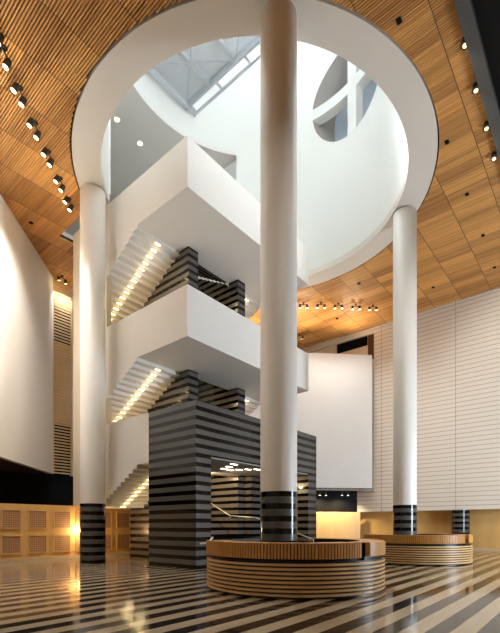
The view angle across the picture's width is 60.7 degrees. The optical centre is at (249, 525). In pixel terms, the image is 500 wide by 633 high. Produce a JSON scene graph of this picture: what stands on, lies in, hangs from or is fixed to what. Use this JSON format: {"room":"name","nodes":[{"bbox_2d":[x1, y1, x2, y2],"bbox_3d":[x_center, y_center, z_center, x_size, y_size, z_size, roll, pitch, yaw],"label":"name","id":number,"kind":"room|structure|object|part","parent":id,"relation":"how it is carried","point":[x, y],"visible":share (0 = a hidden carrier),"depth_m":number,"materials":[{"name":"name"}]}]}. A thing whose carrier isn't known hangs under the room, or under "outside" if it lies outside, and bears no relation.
{"room":"museum atrium lobby","nodes":[
{"label":"museum atrium lobby","id":0,"kind":"room"},
{"bbox_2d":[0,194,52,473],"bbox_3d":[-10.103,-8.345,13.075,0.300,10.910,21.249,0,0,-5],"label":"wall","id":1,"kind":"structure","parent":0,"point":[26,283],"depth_m":20.05,"materials":[{"name":"white paint"}]},
{"bbox_2d":[0,459,40,472],"bbox_3d":[-10.518,-2.940,13.090,15.300,0.100,14.300,0,0,40],"label":"soffit","id":2,"kind":"structure","parent":1,"relation":"attached to","point":[5,465],"depth_m":21.46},
{"bbox_2d":[0,470,72,505],"bbox_3d":[-14.968,-0.740,19.856,0.200,4.500,21.000,0,0,40],"label":"wall","id":3,"kind":"structure","parent":0,"point":[41,488],"depth_m":23.54,"materials":[{"name":"black paint"}]},
{"bbox_2d":[0,503,129,558],"bbox_3d":[-11.319,0.285,16.425,0.200,2.450,20.200,0,0,40],"label":"wall","id":4,"kind":"structure","parent":0,"point":[49,531],"depth_m":19.09,"materials":[{"name":"brown wood"}]},
{"bbox_2d":[1,535,21,554],"bbox_3d":[-9.975,0.790,17.843,0.050,0.800,0.800,0,0,40],"label":"air vent","id":5,"kind":"object","parent":4,"relation":"in","point":[10,544],"visible":1,"depth_m":17.85,"materials":[{"name":"brown wood"}]},
{"bbox_2d":[1,509,21,528],"bbox_3d":[-9.975,-0.290,17.843,0.050,0.800,0.800,0,0,40],"label":"air vent","id":6,"kind":"object","parent":4,"relation":"in","point":[10,519],"visible":1,"depth_m":17.85,"materials":[{"name":"brown wood"}]},
{"bbox_2d":[28,510,46,528],"bbox_3d":[-9.283,-0.290,18.673,0.050,0.800,0.800,0,0,40],"label":"air vent","id":7,"kind":"object","parent":4,"relation":"in","point":[37,519],"visible":1,"depth_m":18.66,"materials":[{"name":"brown wood"}]},
{"bbox_2d":[28,535,46,553],"bbox_3d":[-9.283,0.790,18.673,0.050,0.800,0.800,0,0,40],"label":"air vent","id":8,"kind":"object","parent":4,"relation":"in","point":[36,543],"visible":1,"depth_m":18.66,"materials":[{"name":"brown wood"}]},
{"bbox_2d":[53,534,70,551],"bbox_3d":[-8.592,0.790,19.503,0.050,0.800,0.800,0,0,40],"label":"air vent","id":9,"kind":"object","parent":4,"relation":"in","point":[61,543],"visible":1,"depth_m":19.52,"materials":[{"name":"brown wood"}]},
{"bbox_2d":[53,511,70,527],"bbox_3d":[-8.592,-0.290,19.503,0.050,0.800,0.800,0,0,40],"label":"air vent","id":10,"kind":"object","parent":4,"relation":"in","point":[61,519],"visible":1,"depth_m":19.49,"materials":[{"name":"brown wood"}]},
{"bbox_2d":[0,552,129,562],"bbox_3d":[-11.227,1.440,16.349,0.040,0.140,20.200,0,0,40],"label":"baseboard","id":11,"kind":"structure","parent":4,"relation":"attached to","point":[125,553],"depth_m":19.05,"materials":[{"name":"brown wood"}]},
{"bbox_2d":[76,534,79,550],"bbox_3d":[-7.901,0.790,20.333,0.050,0.800,0.800,0,0,40],"label":"air vent","id":12,"kind":"object","parent":4,"relation":"in","point":[77,535],"visible":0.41,"depth_m":20.08,"materials":[{"name":"brown wood"}]},
{"bbox_3d":[-7.908,0.790,20.339,0.030,0.720,0.720,0,0,40],"label":"panel","id":13,"kind":"part","parent":12,"relation":"part of","materials":[{"name":"brown wood"}]},
{"bbox_2d":[76,511,79,527],"bbox_3d":[-7.901,-0.290,20.333,0.050,0.800,0.800,0,0,40],"label":"air vent","id":14,"kind":"object","parent":4,"relation":"in","point":[77,512],"visible":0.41,"depth_m":20.08,"materials":[{"name":"brown wood"}]},
{"bbox_3d":[-7.908,-0.290,20.339,0.030,0.720,0.720,0,0,40],"label":"panel","id":15,"kind":"part","parent":14,"relation":"part of","materials":[{"name":"brown wood"}]},
{"bbox_2d":[106,534,111,549],"bbox_3d":[-7.209,0.790,21.162,0.050,0.800,0.800,0,0,40],"label":"air vent","id":16,"kind":"object","parent":4,"relation":"in","point":[108,536],"visible":0.41,"depth_m":21.34,"materials":[{"name":"brown wood"}]},
{"bbox_2d":[106,512,111,527],"bbox_3d":[-7.209,-0.290,21.162,0.050,0.800,0.800,0,0,40],"label":"air vent","id":17,"kind":"object","parent":4,"relation":"in","point":[108,514],"visible":0.41,"depth_m":21.34,"materials":[{"name":"brown wood"}]},
{"bbox_2d":[116,512,129,527],"bbox_3d":[-6.518,-0.290,21.992,0.050,0.800,0.800,0,0,40],"label":"air vent","id":18,"kind":"object","parent":4,"relation":"in","point":[122,519],"visible":0.94,"depth_m":21.95,"materials":[{"name":"brown wood"}]},
{"bbox_3d":[-6.526,-0.290,21.998,0.030,0.720,0.720,0,0,40],"label":"panel","id":19,"kind":"part","parent":18,"relation":"part of","materials":[{"name":"brown wood"}]},
{"bbox_2d":[116,533,129,548],"bbox_3d":[-6.518,0.790,21.992,0.050,0.800,0.800,0,0,40],"label":"air vent","id":20,"kind":"object","parent":4,"relation":"in","point":[122,540],"visible":0.94,"depth_m":21.99,"materials":[{"name":"brown wood"}]},
{"bbox_2d":[62,232,72,239],"bbox_3d":[-10.555,-14.100,27.145,10.850,0.200,8.550,0,0,40],"label":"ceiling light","id":21,"kind":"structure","parent":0,"point":[63,233],"depth_m":20.73,"materials":[{"name":"white paint"}]},
{"bbox_2d":[69,287,72,475],"bbox_3d":[-5.280,-8.345,30.820,0.250,10.910,15.950,0,0,40],"label":"wall","id":22,"kind":"structure","parent":0,"point":[72,287],"depth_m":24.66,"materials":[{"name":"beige paint"}]},
{"bbox_2d":[53,278,71,475],"bbox_3d":[-10.638,-8.335,24.156,0.210,10.890,1.090,0,0,40],"label":"slatted screen","id":23,"kind":"object","parent":22,"relation":"attached to","point":[62,293],"visible":0.99,"depth_m":24.14,"materials":[{"name":"brown wood"}]},
{"bbox_2d":[104,118,110,195],"bbox_3d":[-11.726,-17.545,22.654,14.800,7.090,0.550,0,0,40],"label":"wall","id":24,"kind":"structure","parent":0,"point":[110,118],"depth_m":18.19,"materials":[{"name":"paint"}]},
{"bbox_2d":[64,84,235,235],"bbox_3d":[-9.052,-21.190,25.893,14.762,0.200,8.550,0,0,40],"label":"ceiling","id":25,"kind":"structure","parent":0,"point":[138,121],"depth_m":23.48,"materials":[{"name":"white paint"}]},
{"bbox_2d":[198,160,235,283],"bbox_3d":[-6.237,-17.545,29.242,14.800,7.090,0.200,0,0,40],"label":"wall","id":26,"kind":"structure","parent":0,"point":[230,169],"depth_m":24.86,"materials":[{"name":"paint"}]},
{"bbox_2d":[0,0,499,348],"bbox_3d":[0.675,-13.900,14.730,30.000,0.200,33.150,0,0,40],"label":"ceiling","id":27,"kind":"structure","parent":0,"point":[53,46],"depth_m":15.62,"materials":[{"name":"brown wood"}]},
{"bbox_2d":[0,32,4,46],"bbox_3d":[-6.989,-13.605,11.657,0.282,0.390,0.673,0,0,0],"label":"spotlight","id":28,"kind":"object","parent":27,"relation":"attached to","point":[2,37],"visible":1,"depth_m":11.87,"materials":[{"name":"metal"}]},
{"bbox_2d":[0,44,11,71],"bbox_3d":[-7.136,-13.605,12.305,0.282,0.390,0.673,0,0,0],"label":"spotlight","id":29,"kind":"object","parent":27,"relation":"attached to","point":[7,63],"visible":0.94,"depth_m":12.45,"materials":[{"name":"metal"}]},
{"bbox_2d":[10,81,26,108],"bbox_3d":[-7.277,-13.605,13.425,0.282,0.390,0.673,0,0,0],"label":"spotlight","id":30,"kind":"object","parent":27,"relation":"attached to","point":[15,87],"visible":1,"depth_m":13.42,"materials":[{"name":"metal"}]},
{"bbox_2d":[26,117,41,140],"bbox_3d":[-7.385,-13.605,14.582,0.282,0.390,0.673,0,0,0],"label":"spotlight","id":31,"kind":"object","parent":27,"relation":"attached to","point":[31,122],"visible":1,"depth_m":14.57,"materials":[{"name":"metal"}]},
{"bbox_2d":[40,147,53,167],"bbox_3d":[-7.454,-13.605,15.706,0.282,0.390,0.673,0,0,0],"label":"spotlight","id":32,"kind":"object","parent":27,"relation":"attached to","point":[44,152],"visible":1,"depth_m":15.69,"materials":[{"name":"metal"}]},
{"bbox_2d":[53,175,64,192],"bbox_3d":[-7.561,-13.605,16.916,0.282,0.390,0.673,0,0,0],"label":"spotlight","id":33,"kind":"object","parent":27,"relation":"attached to","point":[57,178],"visible":1,"depth_m":16.91,"materials":[{"name":"metal"}]},
{"bbox_2d":[57,275,66,283],"bbox_3d":[-10.373,-13.630,23.600,0.207,0.339,0.609,0,0,34],"label":"spotlight","id":34,"kind":"object","parent":27,"relation":"attached to","point":[62,276],"visible":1,"depth_m":23.52,"materials":[{"name":"metal"}]},
{"bbox_2d":[62,196,73,212],"bbox_3d":[-7.663,-13.605,17.979,0.282,0.390,0.673,0,0,0],"label":"spotlight","id":35,"kind":"object","parent":27,"relation":"attached to","point":[66,199],"visible":1,"depth_m":17.97,"materials":[{"name":"metal"}]},
{"bbox_2d":[70,86,438,170],"bbox_3d":[0.604,-14.030,17.841,13.610,0.060,14.738,0,0,40],"label":"shadow gap","id":36,"kind":"structure","parent":27,"relation":"attached to","point":[82,86],"depth_m":15.33,"materials":[{"name":"black paint"}]},
{"bbox_2d":[72,0,437,288],"bbox_3d":[0.619,-13.950,17.829,13.173,0.300,14.340,0,0,40],"label":"ring","id":37,"kind":"structure","parent":27,"relation":"attached to","point":[327,25],"depth_m":12.82,"materials":[{"name":"paint"}]},
{"bbox_2d":[299,302,308,308],"bbox_3d":[3.318,-13.635,26.400,0.624,0.329,0.187,0,0,0],"label":"spotlight","id":38,"kind":"object","parent":27,"relation":"attached to","point":[303,303],"visible":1,"depth_m":26.35,"materials":[{"name":"metal"}]},
{"bbox_2d":[316,302,325,308],"bbox_3d":[4.394,-13.635,26.400,0.624,0.329,0.187,0,0,0],"label":"spotlight","id":39,"kind":"object","parent":27,"relation":"attached to","point":[317,305],"visible":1,"depth_m":26.35,"materials":[{"name":"metal"}]},
{"bbox_2d":[351,304,360,309],"bbox_3d":[6.603,-13.635,26.582,0.624,0.329,0.187,0,0,0],"label":"spotlight","id":40,"kind":"object","parent":27,"relation":"attached to","point":[352,307],"visible":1,"depth_m":26.55,"materials":[{"name":"metal"}]},
{"bbox_2d":[396,16,401,24],"bbox_3d":[4.065,-13.780,11.649,0.130,0.040,0.150,0,0,40],"label":"ceiling fitting","id":41,"kind":"object","parent":27,"relation":"attached to","point":[398,20],"visible":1,"depth_m":11.62,"materials":[{"name":"black paint"}]},
{"bbox_2d":[460,36,466,49],"bbox_3d":[6.082,-13.668,12.079,0.240,0.265,0.240,0,0,40],"label":"lamp","id":42,"kind":"object","parent":27,"relation":"attached to","point":[463,46],"visible":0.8,"depth_m":12.06,"materials":[{"name":"metal"}]},
{"bbox_2d":[472,81,478,93],"bbox_3d":[7.056,-13.668,13.331,0.240,0.265,0.240,0,0,40],"label":"lamp","id":43,"kind":"object","parent":27,"relation":"attached to","point":[475,89],"visible":0.94,"depth_m":13.29,"materials":[{"name":"metal"}]},
{"bbox_2d":[453,0,499,159],"bbox_3d":[5.319,-13.645,10.829,0.330,0.310,33.100,0,0,40],"label":"beam","id":44,"kind":"structure","parent":27,"relation":"attached to","point":[465,11],"depth_m":12.46,"materials":[{"name":"paint"}]},
{"bbox_2d":[483,121,489,131],"bbox_3d":[8.092,-13.668,14.611,0.240,0.265,0.240,0,0,40],"label":"lamp","id":45,"kind":"object","parent":27,"relation":"attached to","point":[486,127],"visible":0.95,"depth_m":14.57,"materials":[{"name":"metal"}]},
{"bbox_2d":[490,151,497,160],"bbox_3d":[9.033,-13.668,15.808,0.240,0.265,0.240,0,0,40],"label":"lamp","id":46,"kind":"object","parent":27,"relation":"attached to","point":[494,156],"visible":1,"depth_m":15.75,"materials":[{"name":"metal"}]},
{"bbox_2d":[0,550,499,632],"bbox_3d":[0.115,1.610,16.401,33.000,0.200,37.000,0,0,40],"label":"floor","id":47,"kind":"structure","parent":0,"point":[123,593],"depth_m":8.21,"materials":[{"name":"stone"}]},
{"bbox_2d":[80,183,105,563],"bbox_3d":[-6.476,-6.145,17.597,1.000,15.310,1.000,0,0,40],"label":"column","id":48,"kind":"structure","parent":47,"relation":"on","point":[92,197],"depth_m":17.18,"materials":[{"name":"paint"}]},
{"bbox_2d":[73,135,315,569],"bbox_3d":[-1.894,-6.715,20.027,10.230,16.450,8.000,0,0,40],"label":"staircase","id":49,"kind":"structure","parent":47,"relation":"on","point":[183,349],"depth_m":17.62,"materials":[{"name":"paint"}]},
{"bbox_3d":[0.372,-0.333,19.805,6.462,1.842,0.056,0,0,40],"label":"handrail","id":50,"kind":"part","parent":49,"relation":"part of","materials":[{"name":"metal"}]},
{"bbox_2d":[260,0,296,541],"bbox_3d":[0.776,-6.145,11.555,1.000,15.310,1.000,0,0,40],"label":"column","id":51,"kind":"structure","parent":47,"relation":"on","point":[278,19],"depth_m":11.14,"materials":[{"name":"paint"}]},
{"bbox_2d":[206,538,385,598],"bbox_3d":[1.420,0.931,10.451,4.450,1.158,3.385,0,0,-34],"label":"curved desk","id":52,"kind":"object","parent":47,"relation":"on","point":[323,568],"visible":1,"depth_m":8.93,"materials":[{"name":"brown wood"}]},
{"bbox_2d":[209,540,355,543],"bbox_3d":[0.449,0.362,9.557,3.848,0.015,1.405,0,0,27],"label":"countertop","id":53,"kind":"structure","parent":52,"relation":"on","point":[209,540],"depth_m":9.19,"materials":[{"name":"brown wood"}]},
{"bbox_2d":[312,538,383,542],"bbox_3d":[2.656,0.362,11.122,1.301,0.015,3.680,0,0,-8],"label":"countertop","id":54,"kind":"structure","parent":52,"relation":"on","point":[359,540],"depth_m":10.46,"materials":[{"name":"brown wood"}]},
{"bbox_2d":[393,206,416,534],"bbox_3d":[6.819,-6.145,18.807,1.000,15.310,1.000,0,0,40],"label":"column","id":55,"kind":"structure","parent":47,"relation":"on","point":[404,218],"depth_m":18.36,"materials":[{"name":"paint"}]},
{"bbox_2d":[364,533,472,565],"bbox_3d":[7.376,0.931,17.913,4.450,1.158,3.385,0,0,-34],"label":"curved desk","id":56,"kind":"object","parent":47,"relation":"on","point":[421,549],"visible":0.84,"depth_m":16.36,"materials":[{"name":"brown wood"}]},
{"bbox_2d":[101,37,407,269],"bbox_3d":[0.172,-21.795,18.202,12.339,15.390,12.339,0,0,40],"label":"wall","id":57,"kind":"structure","parent":0,"point":[357,179],"depth_m":22.95,"materials":[{"name":"paint"}]},
{"bbox_2d":[148,36,259,116],"bbox_3d":[0.188,-22.645,18.442,11.700,0.410,3.630,0,0,40],"label":"skylight","id":58,"kind":"object","parent":57,"relation":"attached to","point":[233,57],"visible":0.52,"depth_m":21.20,"materials":[{"name":"grey"}]},
{"bbox_3d":[-4.131,-22.515,22.021,0.120,0.150,3.600,0,0,40],"label":"plate","id":59,"kind":"part","parent":58,"relation":"part of","materials":[{"name":"glass"}]},
{"bbox_3d":[1.344,-22.540,19.750,11.200,0.133,0.140,0,0,40],"label":"rail","id":60,"kind":"part","parent":58,"relation":"part of","materials":[{"name":"metal"}]},
{"bbox_2d":[312,55,388,141],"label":"window","id":61,"kind":"structure","parent":57,"relation":"in","point":[345,93],"depth_m":22.94,"materials":[{"name":"grey paint"}]},
{"bbox_3d":[6.260,-22.540,22.529,0.001,4.900,4.900,0,0,-35],"label":"pane","id":62,"kind":"part","parent":61,"relation":"part of","materials":[{"name":"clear glass"}]},
{"bbox_2d":[250,353,371,490],"bbox_3d":[2.064,-7.065,28.768,12.586,9.250,0.280,0,0,-5],"label":"wall","id":63,"kind":"structure","parent":0,"point":[336,409],"depth_m":28.99,"materials":[{"name":"white paint"}]},
{"bbox_2d":[316,488,371,490],"bbox_3d":[2.005,-2.525,29.414,12.586,0.130,1.577,0,0,-5],"label":"soffit","id":64,"kind":"structure","parent":63,"relation":"attached to","point":[317,488],"depth_m":29.18,"materials":[{"name":"black paint"}]},
{"bbox_2d":[370,359,374,491],"bbox_3d":[8.444,-6.990,29.428,0.120,9.200,0.480,0,0,40],"label":"slatted screen","id":65,"kind":"object","parent":63,"relation":"attached to","point":[373,363],"visible":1,"depth_m":29.47,"materials":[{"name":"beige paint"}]},
{"bbox_2d":[316,491,356,511],"bbox_3d":[1.823,-1.785,30.005,11.809,1.610,0.200,0,0,-5],"label":"wall","id":66,"kind":"structure","parent":0,"point":[334,501],"depth_m":30.30,"materials":[{"name":"black paint"}]},
{"bbox_2d":[316,512,359,538],"bbox_3d":[1.862,0.265,29.583,11.809,2.490,0.200,0,0,-5],"label":"wall niche","id":67,"kind":"object","parent":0,"point":[328,524],"visible":0.21,"depth_m":29.88,"materials":[{"name":"brown wood"}]},
{"bbox_2d":[302,288,499,511],"bbox_3d":[11.477,-7.390,27.499,29.750,12.820,0.400,0,0,40],"label":"wall","id":68,"kind":"structure","parent":0,"point":[458,342],"depth_m":26.53,"materials":[{"name":"white paint"}]},
{"bbox_2d":[337,336,367,353],"bbox_3d":[7.359,-13.095,30.891,2.380,0.650,0.100,0,0,40],"label":"wall opening","id":69,"kind":"object","parent":68,"relation":"in","point":[357,343],"visible":1,"depth_m":30.81,"materials":[{"name":"black paint"}]},
{"bbox_2d":[368,334,373,359],"bbox_3d":[8.523,-9.955,29.961,0.520,6.930,0.040,0,0,40],"label":"trim","id":70,"kind":"structure","parent":68,"relation":"attached to","point":[370,337],"depth_m":29.94,"materials":[{"name":"brown wood"}]},
{"bbox_2d":[360,510,499,548],"bbox_3d":[12.261,0.210,27.855,29.000,2.600,0.250,0,0,40],"label":"wall","id":71,"kind":"structure","parent":0,"point":[484,524],"depth_m":27.56,"materials":[{"name":"brown wood"}]},
{"bbox_2d":[473,548,499,550],"bbox_3d":[12.165,1.450,27.740,29.000,0.120,0.050,0,0,40],"label":"baseboard","id":72,"kind":"structure","parent":71,"relation":"attached to","point":[473,548],"depth_m":25.90,"materials":[{"name":"brown wood"}]},
{"bbox_2d":[452,510,469,543],"bbox_3d":[12.861,0.265,26.060,1.000,2.490,1.000,0,0,40],"label":"column","id":73,"kind":"object","parent":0,"point":[460,518],"visible":0.68,"depth_m":25.64,"materials":[{"name":"stone"}]},
{"bbox_2d":[472,0,499,108],"bbox_3d":[8.815,-13.744,7.916,8.770,0.108,33.100,0,0,40],"label":"ceiling","id":74,"kind":"structure","parent":0,"point":[487,12],"depth_m":11.85,"materials":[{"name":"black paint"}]}
]}

